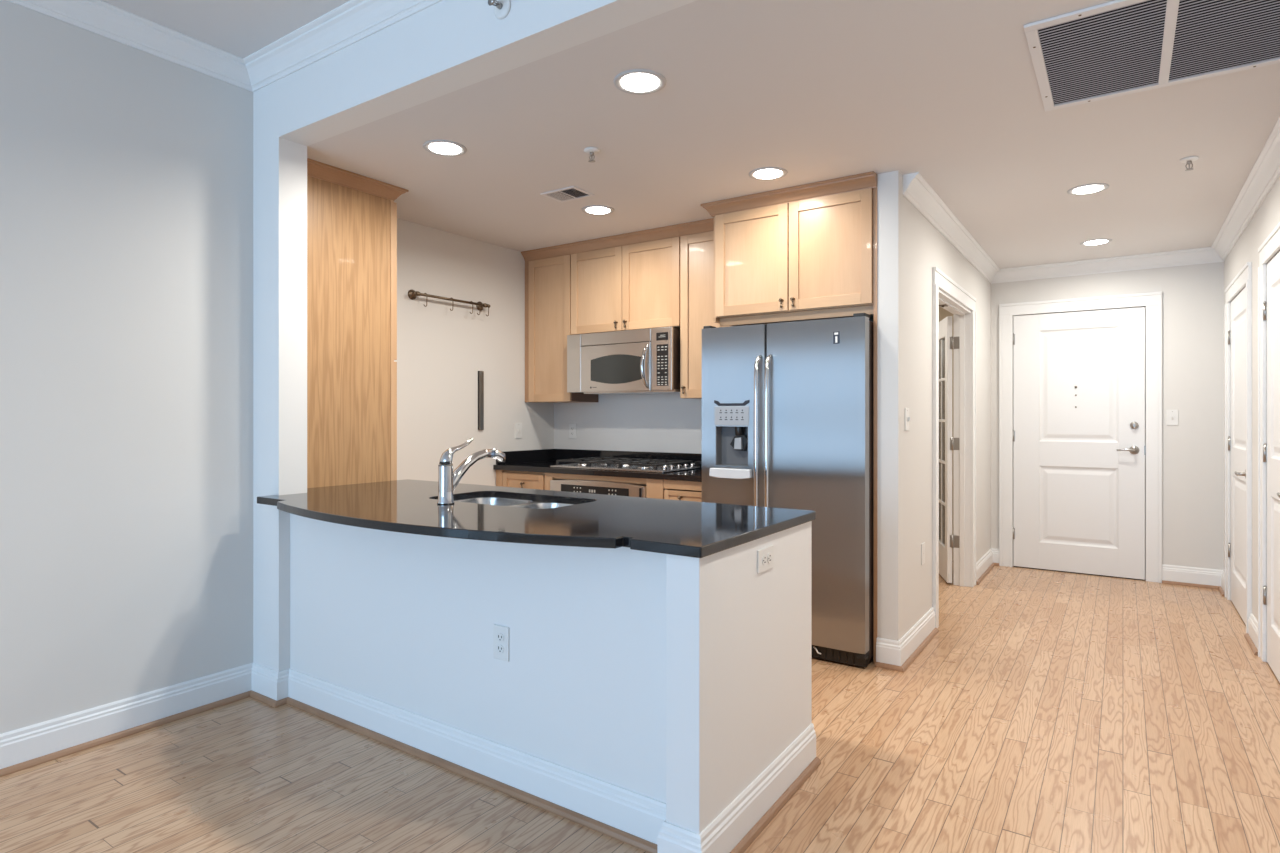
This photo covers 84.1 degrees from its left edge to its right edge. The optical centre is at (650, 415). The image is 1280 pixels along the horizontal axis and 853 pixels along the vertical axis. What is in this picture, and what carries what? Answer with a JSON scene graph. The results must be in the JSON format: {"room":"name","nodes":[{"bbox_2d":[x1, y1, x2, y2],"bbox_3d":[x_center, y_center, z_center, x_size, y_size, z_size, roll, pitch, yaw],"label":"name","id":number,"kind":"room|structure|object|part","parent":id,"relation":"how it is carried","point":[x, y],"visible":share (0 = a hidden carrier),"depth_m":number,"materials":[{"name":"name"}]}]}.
{"room":"apartment kitchen","nodes":[
{"label":"apartment kitchen","id":0,"kind":"room"},
{"bbox_2d":[0,0,252,733],"bbox_3d":[-3.352,-0.152,1.006,0.120,2.820,5.400,0,0,34],"label":"wall","id":1,"kind":"structure","parent":0,"point":[126,172],"depth_m":2.79,"materials":[{"name":"paint"}]},
{"bbox_2d":[0,662,815,852],"bbox_3d":[-2.066,1.188,0.700,2.361,0.138,6.075,0,0,34],"label":"baseboard","id":2,"kind":"structure","parent":1,"relation":"attached to","point":[639,815],"depth_m":2.52,"materials":[{"name":"paint"}]},
{"bbox_2d":[0,690,820,852],"bbox_3d":[-2.051,1.247,0.690,2.362,0.021,6.075,0,0,34],"label":"trim","id":3,"kind":"structure","parent":1,"relation":"attached to","point":[647,846],"depth_m":2.51,"materials":[{"name":"brown wood"}]},
{"bbox_2d":[101,0,349,57],"bbox_3d":[-1.143,-1.613,-0.465,5.428,0.100,5.400,0,0,34],"label":"ceiling","id":4,"kind":"structure","parent":0,"point":[241,28],"depth_m":2.77,"materials":[{"name":"paint"}]},
{"bbox_2d":[394,218,553,485],"bbox_3d":[-1.450,0.018,4.662,0.120,2.479,2.535,0,0,34],"label":"wall","id":5,"kind":"structure","parent":0,"point":[441,351],"depth_m":4.77,"materials":[{"name":"paint"}]},
{"bbox_2d":[408,289,489,310],"bbox_3d":[-1.319,-0.764,4.686,0.070,0.063,0.648,0,0,34],"label":"hook rail","id":6,"kind":"object","parent":5,"relation":"attached to","point":[412,294],"visible":0.98,"depth_m":4.61,"materials":[{"name":"brown metal"}]},
{"bbox_2d":[478,371,483,429],"bbox_3d":[-1.184,-0.107,4.936,0.018,0.410,0.042,0,0,34],"label":"knife strip","id":7,"kind":"object","parent":5,"relation":"attached to","point":[480,373],"visible":1,"depth_m":4.93,"materials":[{"name":"black"}]},
{"bbox_2d":[515,423,521,438],"bbox_3d":[-0.976,0.110,5.248,0.020,0.116,0.072,0,0,34],"label":"light switch","id":8,"kind":"object","parent":5,"relation":"attached to","point":[518,426],"visible":1,"depth_m":5.25,"materials":[{"name":"white plastic"}]},
{"bbox_2d":[253,0,811,833],"bbox_3d":[0.332,-0.203,2.258,5.750,2.920,0.823,0,0,34],"label":"wall","id":9,"kind":"structure","parent":0,"point":[677,681],"depth_m":2.46,"materials":[{"name":"white paint"}]},
{"bbox_2d":[6,0,442,91],"bbox_3d":[-1.110,-1.516,-0.415,5.188,0.093,5.280,0,0,34],"label":"crown molding","id":10,"kind":"structure","parent":9,"relation":"attached to","point":[353,21],"depth_m":2.83,"materials":[{"name":"paint"}]},
{"bbox_2d":[488,0,510,18],"bbox_3d":[-0.504,-1.347,2.320,0.074,0.074,0.053,0,0,34],"label":"sprinkler","id":11,"kind":"object","parent":9,"relation":"attached to","point":[502,7],"visible":1,"depth_m":2.33,"materials":[{"name":"white metal"}]},
{"bbox_2d":[493,624,508,661],"bbox_3d":[-0.511,0.772,2.413,0.072,0.116,0.009,0,0,34],"label":"electrical outlet","id":12,"kind":"object","parent":9,"relation":"attached to","point":[500,633],"visible":1,"depth_m":2.41,"materials":[{"name":"white plastic"}]},
{"bbox_2d":[497,633,503,640],"bbox_3d":[-0.512,0.753,2.411,0.033,0.027,0.003,0,0,34],"label":"receptacle","id":13,"kind":"object","parent":12,"relation":"attached to","point":[500,636],"depth_m":2.41,"materials":[{"name":"grey plastic"}]},
{"bbox_2d":[497,645,503,652],"bbox_3d":[-0.512,0.792,2.411,0.033,0.027,0.003,0,0,34],"label":"receptacle","id":14,"kind":"object","parent":12,"relation":"attached to","point":[500,648],"depth_m":2.41,"materials":[{"name":"grey plastic"}]},
{"bbox_2d":[757,545,773,573],"bbox_3d":[0.364,0.453,2.242,0.009,0.072,0.116,0,0,34],"label":"electrical outlet","id":15,"kind":"object","parent":9,"relation":"attached to","point":[765,556],"visible":1,"depth_m":2.23,"materials":[{"name":"white plastic"}]},
{"bbox_2d":[762,555,765,564],"bbox_3d":[0.355,0.453,2.224,0.003,0.033,0.027,0,0,34],"label":"receptacle","id":16,"kind":"object","parent":15,"relation":"attached to","point":[763,556],"depth_m":2.22,"materials":[{"name":"grey plastic"}]},
{"bbox_2d":[767,553,771,562],"bbox_3d":[0.377,0.453,2.257,0.003,0.033,0.027,0,0,34],"label":"receptacle","id":17,"kind":"object","parent":15,"relation":"attached to","point":[769,555],"depth_m":2.25,"materials":[{"name":"grey plastic"}]},
{"bbox_2d":[0,560,1279,852],"bbox_3d":[0.068,1.298,1.817,6.100,0.080,10.900,0,0,34],"label":"floor","id":18,"kind":"structure","parent":0,"point":[1046,711],"depth_m":2.56,"materials":[{"name":"brown wood"}]},
{"bbox_2d":[307,158,408,487],"bbox_3d":[-1.705,0.018,3.702,0.515,2.478,0.653,0,0,34],"label":"pantry cabinet","id":19,"kind":"object","parent":18,"relation":"on","point":[352,217],"visible":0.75,"depth_m":3.60,"materials":[{"name":"brown wood"}]},
{"bbox_3d":[-1.704,-1.190,3.702,0.515,0.062,0.651,0,0,34],"label":"crown moulding","id":20,"kind":"part","parent":19,"relation":"part of","materials":[{"name":"brown wood"}]},
{"bbox_3d":[-1.399,0.003,3.817,0.023,2.330,0.019,0,0,34],"label":"frame","id":21,"kind":"part","parent":19,"relation":"part of","materials":[{"name":"brown wood"}]},
{"bbox_3d":[-1.569,-0.728,3.954,0.454,0.850,0.019,0,0,34],"label":"door","id":22,"kind":"part","parent":19,"relation":"part of","materials":[{"name":"brown wood"}]},
{"bbox_3d":[-1.569,0.432,3.954,0.454,1.450,0.019,0,0,34],"label":"door","id":23,"kind":"part","parent":19,"relation":"part of","materials":[{"name":"brown wood"}]},
{"bbox_2d":[496,470,544,489],"bbox_3d":[-0.752,0.820,5.183,0.460,0.875,0.655,0,0,34],"label":"base cabinet","id":24,"kind":"object","parent":18,"relation":"on","point":[504,478],"visible":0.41,"depth_m":4.93,"materials":[{"name":"brown wood"}]},
{"bbox_2d":[493,449,701,481],"bbox_3d":[-0.222,0.320,4.831,1.733,0.124,0.648,0,0,34],"label":"countertop","id":25,"kind":"structure","parent":24,"relation":"on","point":[540,460],"depth_m":4.98,"materials":[{"name":"black stone"}]},
{"bbox_2d":[550,457,701,472],"bbox_3d":[-0.164,0.323,4.770,0.910,0.048,0.510,0,0,34],"label":"cooktop","id":26,"kind":"object","parent":25,"relation":"in","point":[619,464],"visible":1,"depth_m":4.66,"materials":[{"name":"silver metal"}]},
{"bbox_2d":[545,473,664,498],"bbox_3d":[-0.152,0.820,4.803,0.952,0.875,0.623,0,0,34],"label":"base cabinet","id":27,"kind":"object","parent":18,"relation":"on","point":[654,488],"visible":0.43,"depth_m":4.45,"materials":[{"name":"brown wood"}]},
{"bbox_2d":[550,479,645,497],"bbox_3d":[-0.231,0.767,4.736,0.764,0.700,0.571,0,0,34],"label":"oven","id":28,"kind":"object","parent":27,"relation":"in","point":[580,486],"visible":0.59,"depth_m":4.52,"materials":[{"name":"silver metal"}]},
{"bbox_2d":[663,480,701,501],"bbox_3d":[0.367,0.820,4.438,0.308,0.875,0.655,0,0,34],"label":"base cabinet","id":29,"kind":"object","parent":18,"relation":"on","point":[674,489],"visible":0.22,"depth_m":4.20,"materials":[{"name":"brown wood"}]},
{"bbox_3d":[0.208,0.411,4.199,0.308,0.053,0.018,0,0,34],"label":"frame","id":30,"kind":"part","parent":29,"relation":"part of","materials":[{"name":"brown wood"}]},
{"bbox_3d":[0.207,0.501,4.198,0.292,0.112,0.019,0,0,34],"label":"drawer","id":31,"kind":"part","parent":29,"relation":"part of","materials":[{"name":"brown wood"}]},
{"bbox_2d":[702,313,873,666],"bbox_3d":[0.843,0.373,4.011,0.929,1.768,0.778,0,0,34],"label":"refrigerator","id":32,"kind":"object","parent":18,"relation":"on","point":[788,407],"visible":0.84,"depth_m":3.62,"materials":[{"name":"silver metal"}]},
{"bbox_3d":[0.444,0.000,3.889,0.211,0.105,0.012,0,0,34],"label":"dispenser panel","id":33,"kind":"part","parent":32,"relation":"part of","materials":[{"name":"grey plastic"}]},
{"bbox_3d":[0.462,0.341,3.918,0.384,1.663,0.075,0,0,34],"label":"freezer door","id":34,"kind":"part","parent":32,"relation":"part of","materials":[{"name":"metal"}]},
{"bbox_3d":[0.569,0.232,3.769,0.027,1.119,0.073,0,0,34],"label":"handle","id":35,"kind":"part","parent":32,"relation":"part of","materials":[{"name":"silver metal"}]},
{"bbox_3d":[0.619,0.232,3.736,0.027,1.119,0.073,0,0,34],"label":"handle","id":36,"kind":"part","parent":32,"relation":"part of","materials":[{"name":"silver metal"}]},
{"bbox_3d":[0.852,0.341,3.658,0.524,1.663,0.075,0,0,34],"label":"door","id":37,"kind":"part","parent":32,"relation":"part of","materials":[{"name":"metal"}]},
{"bbox_2d":[700,171,876,663],"bbox_3d":[0.883,0.018,4.087,0.993,2.478,0.667,0,0,34],"label":"upper cabinet","id":38,"kind":"object","parent":18,"relation":"on","point":[804,252],"visible":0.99,"depth_m":3.80,"materials":[{"name":"brown wood"}]},
{"bbox_3d":[0.559,-0.862,3.964,0.443,0.582,0.019,0,0,34],"label":"door","id":39,"kind":"part","parent":38,"relation":"part of","materials":[{"name":"brown wood"}]},
{"bbox_3d":[0.703,-0.612,3.839,0.023,0.054,0.030,0,0,34],"label":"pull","id":40,"kind":"part","parent":38,"relation":"part of","materials":[{"name":"brown metal"}]},
{"bbox_3d":[0.795,-1.187,3.956,0.992,0.068,0.352,0,0,34],"label":"crown moulding","id":41,"kind":"part","parent":38,"relation":"part of","materials":[{"name":"brown wood"}]},
{"bbox_3d":[0.912,-0.545,4.100,0.922,0.045,0.613,0,0,34],"label":"light rail","id":42,"kind":"part","parent":38,"relation":"part of","materials":[{"name":"brown wood"}]},
{"bbox_3d":[0.935,-0.862,3.714,0.446,0.582,0.019,0,0,34],"label":"door","id":43,"kind":"part","parent":38,"relation":"part of","materials":[{"name":"brown wood"}]},
{"bbox_3d":[1.304,0.018,3.839,0.018,2.478,0.613,0,0,34],"label":"panel","id":44,"kind":"part","parent":38,"relation":"part of","materials":[{"name":"brown wood"}]},
{"bbox_3d":[-0.606,0.819,2.992,2.200,0.878,0.610,0,0,34],"label":"base cabinet","id":45,"kind":"object","parent":18,"relation":"on","visible":0},
{"bbox_2d":[257,479,815,557],"bbox_3d":[-0.653,0.362,2.807,2.337,0.030,1.046,0,0,34],"label":"countertop","id":46,"kind":"structure","parent":45,"relation":"on","point":[665,526],"depth_m":2.47,"materials":[{"name":"black stone"}]},
{"bbox_2d":[437,438,505,504],"bbox_3d":[-0.732,0.219,2.925,0.066,0.256,0.354,0,0,34],"label":"faucet","id":47,"kind":"object","parent":46,"relation":"on","point":[448,479],"visible":1,"depth_m":2.81,"materials":[{"name":"silver metal"}]},
{"bbox_3d":[-0.780,0.143,2.853,0.057,0.104,0.161,0,0,34],"label":"lever","id":48,"kind":"part","parent":47,"relation":"part of","materials":[{"name":"silver metal"}]},
{"bbox_3d":[-0.745,0.229,2.905,0.043,0.180,0.252,0,0,34],"label":"spout","id":49,"kind":"part","parent":47,"relation":"part of","materials":[{"name":"silver metal"}]},
{"bbox_2d":[456,497,574,508],"bbox_3d":[-0.584,0.469,2.971,0.755,0.182,0.440,0,0,34],"label":"sink","id":50,"kind":"object","parent":46,"relation":"in","point":[530,504],"visible":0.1,"depth_m":3.21,"materials":[{"name":"silver metal"}]},
{"bbox_3d":[-0.738,0.470,3.074,0.335,0.180,0.390,0,0,34],"label":"bowl","id":51,"kind":"part","parent":50,"relation":"part of","materials":[{"name":"silver metal"}]},
{"bbox_3d":[-0.430,0.470,2.869,0.335,0.180,0.390,0,0,34],"label":"bowl","id":52,"kind":"part","parent":50,"relation":"part of","materials":[{"name":"silver metal"}]},
{"bbox_2d":[554,320,873,453],"bbox_3d":[0.385,0.018,4.891,2.680,2.479,0.120,0,0,34],"label":"wall","id":53,"kind":"structure","parent":0,"point":[671,423],"depth_m":5.17,"materials":[{"name":"paint"}]},
{"bbox_2d":[521,244,598,402],"bbox_3d":[-0.682,-0.661,5.306,0.441,1.118,0.372,0,0,34],"label":"upper cabinet","id":54,"kind":"object","parent":53,"relation":"attached to","point":[547,269],"visible":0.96,"depth_m":5.20,"materials":[{"name":"brown wood"}]},
{"bbox_3d":[-0.770,-1.187,5.173,0.441,0.068,0.052,0,0,34],"label":"crown moulding","id":55,"kind":"part","parent":54,"relation":"part of","materials":[{"name":"brown wood"}]},
{"bbox_3d":[-0.743,-0.628,5.185,0.402,1.048,0.019,0,0,34],"label":"door","id":56,"kind":"part","parent":54,"relation":"part of","materials":[{"name":"brown wood"}]},
{"bbox_2d":[569,424,576,438],"bbox_3d":[-0.605,0.117,5.473,0.072,0.116,0.009,0,0,34],"label":"electrical outlet","id":57,"kind":"object","parent":53,"relation":"attached to","point":[572,427],"visible":1,"depth_m":5.47,"materials":[{"name":"white plastic"}]},
{"bbox_2d":[496,449,701,466],"bbox_3d":[-0.215,0.302,4.842,1.733,0.090,0.623,0,0,34],"label":"backsplash","id":58,"kind":"structure","parent":53,"relation":"attached to","point":[522,456],"depth_m":5.23,"materials":[{"name":"black stone"}]},
{"bbox_2d":[566,225,679,334],"bbox_3d":[-0.117,-0.899,4.930,0.913,0.643,0.372,0,0,34],"label":"upper cabinet","id":59,"kind":"object","parent":53,"relation":"attached to","point":[627,281],"visible":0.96,"depth_m":4.79,"materials":[{"name":"brown wood"}]},
{"bbox_3d":[-0.381,-0.867,4.944,0.448,0.572,0.019,0,0,34],"label":"door","id":60,"kind":"part","parent":59,"relation":"part of","materials":[{"name":"brown wood"}]},
{"bbox_3d":[-0.206,-1.187,4.797,0.913,0.068,0.052,0,0,34],"label":"crown moulding","id":61,"kind":"part","parent":59,"relation":"part of","materials":[{"name":"brown wood"}]},
{"bbox_2d":[567,327,679,394],"bbox_3d":[-0.134,-0.360,4.885,0.866,0.412,0.465,0,0,34],"label":"microwave","id":62,"kind":"object","parent":59,"relation":"attached to","point":[640,361],"visible":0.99,"depth_m":4.70,"materials":[{"name":"silver metal"}]},
{"bbox_3d":[-0.238,-0.525,4.760,0.579,0.082,0.021,0,0,34],"label":"vent panel","id":63,"kind":"part","parent":62,"relation":"part of","materials":[{"name":"silver metal"}]},
{"bbox_3d":[-0.239,-0.323,4.758,0.579,0.316,0.025,0,0,34],"label":"door","id":64,"kind":"part","parent":62,"relation":"part of","materials":[{"name":"silver metal"}]},
{"bbox_3d":[-0.062,-0.162,4.880,0.739,0.016,0.355,0,0,34],"label":"plate","id":65,"kind":"part","parent":62,"relation":"part of","materials":[{"name":"silver metal"}]},
{"bbox_3d":[-0.044,-0.320,4.582,0.062,0.283,0.028,0,0,-39],"label":"handle","id":66,"kind":"part","parent":62,"relation":"part of","materials":[{"name":"silver metal"}]},
{"bbox_3d":[0.071,-0.365,4.554,0.157,0.402,0.021,0,0,34],"label":"control panel","id":67,"kind":"part","parent":62,"relation":"part of","materials":[{"name":"silver metal"}]},
{"bbox_3d":[-0.002,-0.867,4.692,0.453,0.572,0.019,0,0,34],"label":"door","id":68,"kind":"part","parent":59,"relation":"part of","materials":[{"name":"brown wood"}]},
{"bbox_2d":[676,218,730,398],"bbox_3d":[0.427,-0.666,4.567,0.394,1.108,0.372,0,0,34],"label":"upper cabinet","id":69,"kind":"object","parent":53,"relation":"attached to","point":[696,237],"visible":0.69,"depth_m":4.51,"materials":[{"name":"brown wood"}]},
{"bbox_3d":[0.339,-1.187,4.434,0.394,0.068,0.052,0,0,34],"label":"crown moulding","id":70,"kind":"part","parent":69,"relation":"part of","materials":[{"name":"brown wood"}]},
{"bbox_2d":[307,0,1279,268],"bbox_3d":[1.557,-1.272,4.099,5.750,0.100,4.930,0,0,34],"label":"ceiling","id":71,"kind":"structure","parent":0,"point":[947,92],"depth_m":3.07,"materials":[{"name":"paint"}]},
{"bbox_2d":[423,140,466,156],"bbox_3d":[-0.939,-1.216,3.233,0.194,0.010,0.194,0,0,34],"label":"recessed light","id":72,"kind":"object","parent":71,"relation":"in","point":[438,147],"visible":1,"depth_m":3.21,"materials":[{"name":"white glass"}]},
{"bbox_2d":[540,186,594,202],"bbox_3d":[-0.459,-1.218,3.903,0.240,0.006,0.180,0,0,34],"label":"ceiling vent","id":73,"kind":"object","parent":71,"relation":"in","point":[571,193],"visible":1,"depth_m":3.90,"materials":[{"name":"metal"}]},
{"bbox_2d":[584,147,599,162],"bbox_3d":[-0.271,-1.194,3.256,0.074,0.053,0.074,0,0,34],"label":"sprinkler","id":74,"kind":"object","parent":71,"relation":"attached to","point":[590,150],"visible":1,"depth_m":3.25,"materials":[{"name":"white metal"}]},
{"bbox_2d":[582,205,613,214],"bbox_3d":[-0.314,-1.216,4.206,0.194,0.010,0.194,0,0,34],"label":"recessed light","id":75,"kind":"object","parent":71,"relation":"in","point":[593,209],"visible":1,"depth_m":4.18,"materials":[{"name":"white glass"}]},
{"bbox_2d":[613,69,665,94],"bbox_3d":[-0.040,-1.216,2.594,0.194,0.010,0.194,0,0,34],"label":"recessed light","id":76,"kind":"object","parent":71,"relation":"in","point":[636,81],"visible":1,"depth_m":2.58,"materials":[{"name":"white glass"}]},
{"bbox_2d":[749,167,787,180],"bbox_3d":[0.590,-1.216,3.573,0.194,0.010,0.194,0,0,34],"label":"recessed light","id":77,"kind":"object","parent":71,"relation":"in","point":[764,173],"visible":1,"depth_m":3.56,"materials":[{"name":"white glass"}]},
{"bbox_2d":[1067,183,1108,194],"bbox_3d":[2.352,-1.216,3.817,0.194,0.010,0.194,0,0,34],"label":"recessed light","id":78,"kind":"object","parent":71,"relation":"in","point":[1086,189],"visible":1,"depth_m":3.80,"materials":[{"name":"white glass"}]},
{"bbox_2d":[1080,239,1111,245],"bbox_3d":[3.126,-1.216,4.981,0.194,0.010,0.194,0,0,34],"label":"recessed light","id":79,"kind":"object","parent":71,"relation":"in","point":[1094,242],"visible":1,"depth_m":4.96,"materials":[{"name":"white glass"}]},
{"bbox_2d":[1024,0,1279,111],"bbox_3d":[1.695,-1.215,2.301,0.788,0.012,0.734,0,0,34],"label":"ceiling vent","id":80,"kind":"object","parent":71,"relation":"in","point":[1115,48],"visible":1,"depth_m":2.32,"materials":[{"name":"metal"}]},
{"bbox_2d":[1180,156,1198,170],"bbox_3d":[2.557,-1.194,3.368,0.074,0.053,0.074,0,0,34],"label":"sprinkler","id":81,"kind":"object","parent":71,"relation":"attached to","point":[1188,160],"visible":1,"depth_m":3.36,"materials":[{"name":"white metal"}]},
{"bbox_2d":[877,170,990,640],"bbox_3d":[2.004,0.018,4.797,0.120,2.479,2.973,0,0,34],"label":"wall","id":82,"kind":"structure","parent":0,"point":[909,245],"depth_m":3.73,"materials":[{"name":"paint"}]},
{"bbox_2d":[876,607,934,665],"bbox_3d":[1.397,1.188,3.857,0.122,0.138,0.770,0,0,34],"label":"baseboard","id":83,"kind":"structure","parent":82,"relation":"attached to","point":[888,651],"depth_m":3.59,"materials":[{"name":"paint"}]},
{"bbox_2d":[875,628,938,671],"bbox_3d":[1.400,1.247,3.845,0.140,0.021,0.788,0,0,34],"label":"trim","id":84,"kind":"structure","parent":82,"relation":"attached to","point":[906,664],"depth_m":3.62,"materials":[{"name":"brown wood"}]},
{"bbox_2d":[905,408,910,430],"bbox_3d":[1.326,0.018,3.652,0.020,0.116,0.072,0,0,34],"label":"light switch","id":85,"kind":"object","parent":82,"relation":"attached to","point":[907,418],"visible":1,"depth_m":3.65,"materials":[{"name":"white plastic"}]},
{"bbox_3d":[1.320,0.018,3.656,0.006,0.116,0.072,0,0,34],"label":"plate","id":86,"kind":"part","parent":85,"relation":"part of","materials":[{"name":"white plastic"}]},
{"bbox_2d":[921,542,924,564],"bbox_3d":[1.517,0.767,3.951,0.007,0.116,0.072,0,0,34],"label":"wall plate","id":87,"kind":"object","parent":82,"relation":"attached to","point":[922,544],"visible":1,"depth_m":3.94,"materials":[{"name":"white plastic"}]},
{"bbox_2d":[939,316,951,582],"bbox_3d":[2.283,0.252,5.553,0.035,1.988,0.560,0,0,12],"label":"door","id":88,"kind":"structure","parent":82,"relation":"in","point":[945,325],"depth_m":5.35,"materials":[{"name":"paint"}]},
{"bbox_3d":[2.283,0.198,5.553,0.005,1.610,0.390,0,0,12],"label":"glass pane","id":89,"kind":"part","parent":88,"relation":"part of","materials":[{"name":"clear glass"}]},
{"bbox_2d":[932,267,975,627],"bbox_3d":[1.967,0.193,4.757,0.182,2.130,1.360,0,0,34],"label":"door frame","id":90,"kind":"structure","parent":82,"relation":"attached to","point":[963,341],"depth_m":5.21,"materials":[{"name":"paint"}]},
{"bbox_2d":[976,548,998,580],"bbox_3d":[2.669,1.188,5.629,0.065,0.138,0.850,0,0,34],"label":"baseboard","id":91,"kind":"structure","parent":82,"relation":"attached to","point":[992,556],"depth_m":5.73,"materials":[{"name":"paint"}]},
{"bbox_2d":[976,563,998,584],"bbox_3d":[2.671,1.247,5.617,0.048,0.021,0.832,0,0,34],"label":"trim","id":92,"kind":"structure","parent":82,"relation":"attached to","point":[992,565],"depth_m":5.61,"materials":[{"name":"brown wood"}]},
{"bbox_2d":[903,117,1279,283],"bbox_3d":[2.194,-1.171,3.585,1.540,0.102,4.780,0,0,34],"label":"crown molding","id":93,"kind":"structure","parent":82,"relation":"attached to","point":[1265,172],"depth_m":4.67,"materials":[{"name":"paint"}]},
{"bbox_2d":[939,307,952,559],"bbox_3d":[1.294,0.018,5.779,2.150,2.479,2.365,0,0,34],"label":"wall","id":94,"kind":"structure","parent":0,"point":[943,313],"depth_m":6.17,"materials":[{"name":"white paint"}]},
{"bbox_2d":[991,262,1223,578],"bbox_3d":[3.552,0.018,5.624,1.780,2.479,0.120,0,0,34],"label":"wall","id":95,"kind":"structure","parent":0,"point":[1192,295],"depth_m":5.28,"materials":[{"name":"paint"}]},
{"bbox_2d":[999,291,1161,582],"bbox_3d":[3.410,0.161,5.683,1.108,2.194,0.176,0,0,34],"label":"door","id":96,"kind":"structure","parent":95,"relation":"in","point":[1072,384],"depth_m":5.63,"materials":[{"name":"paint"}]},
{"bbox_3d":[3.662,0.263,5.443,0.146,0.066,0.056,0,0,34],"label":"lever","id":97,"kind":"part","parent":96,"relation":"part of","materials":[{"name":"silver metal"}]},
{"bbox_2d":[1166,410,1177,424],"bbox_3d":[3.902,0.013,5.307,0.072,0.116,0.020,0,0,34],"label":"light switch","id":98,"kind":"object","parent":95,"relation":"attached to","point":[1171,415],"visible":1,"depth_m":5.31,"materials":[{"name":"white plastic"}]},
{"bbox_2d":[1162,564,1224,591],"bbox_3d":[3.933,1.188,5.136,0.365,0.138,0.270,0,0,34],"label":"baseboard","id":99,"kind":"structure","parent":95,"relation":"attached to","point":[1215,577],"depth_m":5.23,"materials":[{"name":"paint"}]},
{"bbox_2d":[1162,580,1224,596],"bbox_3d":[3.921,1.247,5.134,0.348,0.021,0.252,0,0,34],"label":"trim","id":100,"kind":"structure","parent":95,"relation":"attached to","point":[1219,588],"depth_m":5.21,"materials":[{"name":"brown wood"}]},
{"bbox_2d":[1224,177,1279,661],"bbox_3d":[2.885,0.018,3.125,0.120,2.479,4.780,0,0,34],"label":"wall","id":101,"kind":"structure","parent":0,"point":[1266,218],"depth_m":3.95,"materials":[{"name":"paint"}]},
{"bbox_2d":[1225,262,1251,632],"bbox_3d":[3.737,0.191,4.456,0.176,2.134,1.068,0,0,34],"label":"door","id":102,"kind":"structure","parent":101,"relation":"in","point":[1239,337],"depth_m":4.48,"materials":[{"name":"paint"}]},
{"bbox_3d":[3.507,0.343,4.218,0.056,0.066,0.146,0,0,34],"label":"lever","id":103,"kind":"part","parent":102,"relation":"part of","materials":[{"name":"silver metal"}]},
{"bbox_2d":[1244,633,1257,655],"bbox_3d":[3.284,1.247,3.880,0.018,0.021,0.380,0,0,34],"label":"trim","id":104,"kind":"structure","parent":101,"relation":"attached to","point":[1247,637],"depth_m":3.85,"materials":[{"name":"brown wood"}]},
{"bbox_2d":[1248,613,1257,649],"bbox_3d":[3.299,1.188,3.870,0.017,0.138,0.380,0,0,34],"label":"baseboard","id":105,"kind":"structure","parent":101,"relation":"attached to","point":[1252,622],"depth_m":3.90,"materials":[{"name":"paint"}]},
{"bbox_2d":[1258,222,1279,682],"bbox_3d":[2.942,0.191,3.261,0.176,2.134,1.018,0,0,34],"label":"door","id":106,"kind":"structure","parent":101,"relation":"in","point":[1269,595],"depth_m":3.52,"materials":[{"name":"paint"}]}
]}

